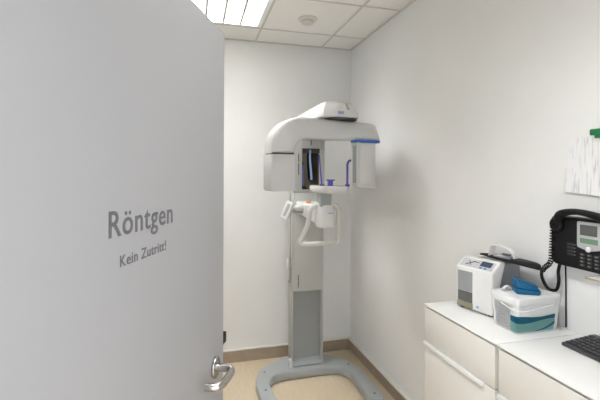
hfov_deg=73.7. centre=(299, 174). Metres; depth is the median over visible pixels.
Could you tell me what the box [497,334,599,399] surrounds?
base cabinet
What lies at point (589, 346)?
keyboard
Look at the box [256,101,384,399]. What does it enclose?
machine
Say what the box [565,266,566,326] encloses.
cable
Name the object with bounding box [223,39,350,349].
wall
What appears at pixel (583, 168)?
paper sheet
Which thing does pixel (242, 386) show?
floor
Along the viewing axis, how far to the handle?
1.69 m
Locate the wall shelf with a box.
[585,276,599,281]
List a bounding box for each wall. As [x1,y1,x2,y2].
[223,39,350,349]
[350,0,599,399]
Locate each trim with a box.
[215,0,399,46]
[224,0,415,50]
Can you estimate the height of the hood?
0.119 m
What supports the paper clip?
attached to the wall at (475, 107)
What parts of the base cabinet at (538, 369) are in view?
handle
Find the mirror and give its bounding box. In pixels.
[302,153,318,188]
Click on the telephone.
(575, 242)
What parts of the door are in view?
handle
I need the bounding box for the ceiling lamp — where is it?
[192,0,272,27]
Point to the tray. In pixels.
(321, 188)
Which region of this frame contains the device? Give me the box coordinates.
[457,255,519,316]
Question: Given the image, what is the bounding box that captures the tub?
[492,297,558,333]
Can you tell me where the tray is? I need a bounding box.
[310,155,350,193]
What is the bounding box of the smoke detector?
[298,15,316,25]
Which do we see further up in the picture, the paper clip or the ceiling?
the ceiling
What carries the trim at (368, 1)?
attached to the ceiling
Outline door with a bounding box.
[0,0,234,399]
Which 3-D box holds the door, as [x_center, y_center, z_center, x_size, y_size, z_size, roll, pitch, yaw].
[-0.268,0.596,0.723,0.103,1.994,0.915,0,0,8]
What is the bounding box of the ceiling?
[216,0,411,48]
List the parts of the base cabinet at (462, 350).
handle, drawer, drawer, panel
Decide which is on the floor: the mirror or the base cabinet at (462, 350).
the base cabinet at (462, 350)
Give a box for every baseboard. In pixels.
[223,337,349,363]
[348,337,410,399]
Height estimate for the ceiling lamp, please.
0.072 m
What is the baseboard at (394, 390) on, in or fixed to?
attached to the wall at (475, 107)
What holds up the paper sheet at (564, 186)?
attached to the wall at (475, 107)
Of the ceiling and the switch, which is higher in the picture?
the ceiling
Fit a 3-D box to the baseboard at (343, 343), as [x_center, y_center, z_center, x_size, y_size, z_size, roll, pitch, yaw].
[-0.672,1.541,3.377,2.355,0.112,0.012,0,0,-15]
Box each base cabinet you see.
[423,301,577,399]
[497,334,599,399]
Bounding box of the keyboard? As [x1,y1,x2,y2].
[562,334,599,361]
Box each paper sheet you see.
[563,168,599,196]
[565,137,599,195]
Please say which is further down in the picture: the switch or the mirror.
the switch
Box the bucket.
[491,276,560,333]
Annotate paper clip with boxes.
[590,128,599,137]
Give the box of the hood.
[297,101,358,121]
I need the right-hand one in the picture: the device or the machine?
the device
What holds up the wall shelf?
attached to the wall at (475, 107)
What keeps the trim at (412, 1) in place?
attached to the wall at (475, 107)
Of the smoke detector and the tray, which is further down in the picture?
the tray
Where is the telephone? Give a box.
[539,209,599,291]
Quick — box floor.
[223,349,394,399]
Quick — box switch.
[286,257,290,273]
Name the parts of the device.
drawer, control panel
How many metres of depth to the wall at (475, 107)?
2.18 m
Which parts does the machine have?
control panel, cord, recess panel, carriage arm, toe plate, mirror frame, mirror rail, rotating arm, support post, handle, panel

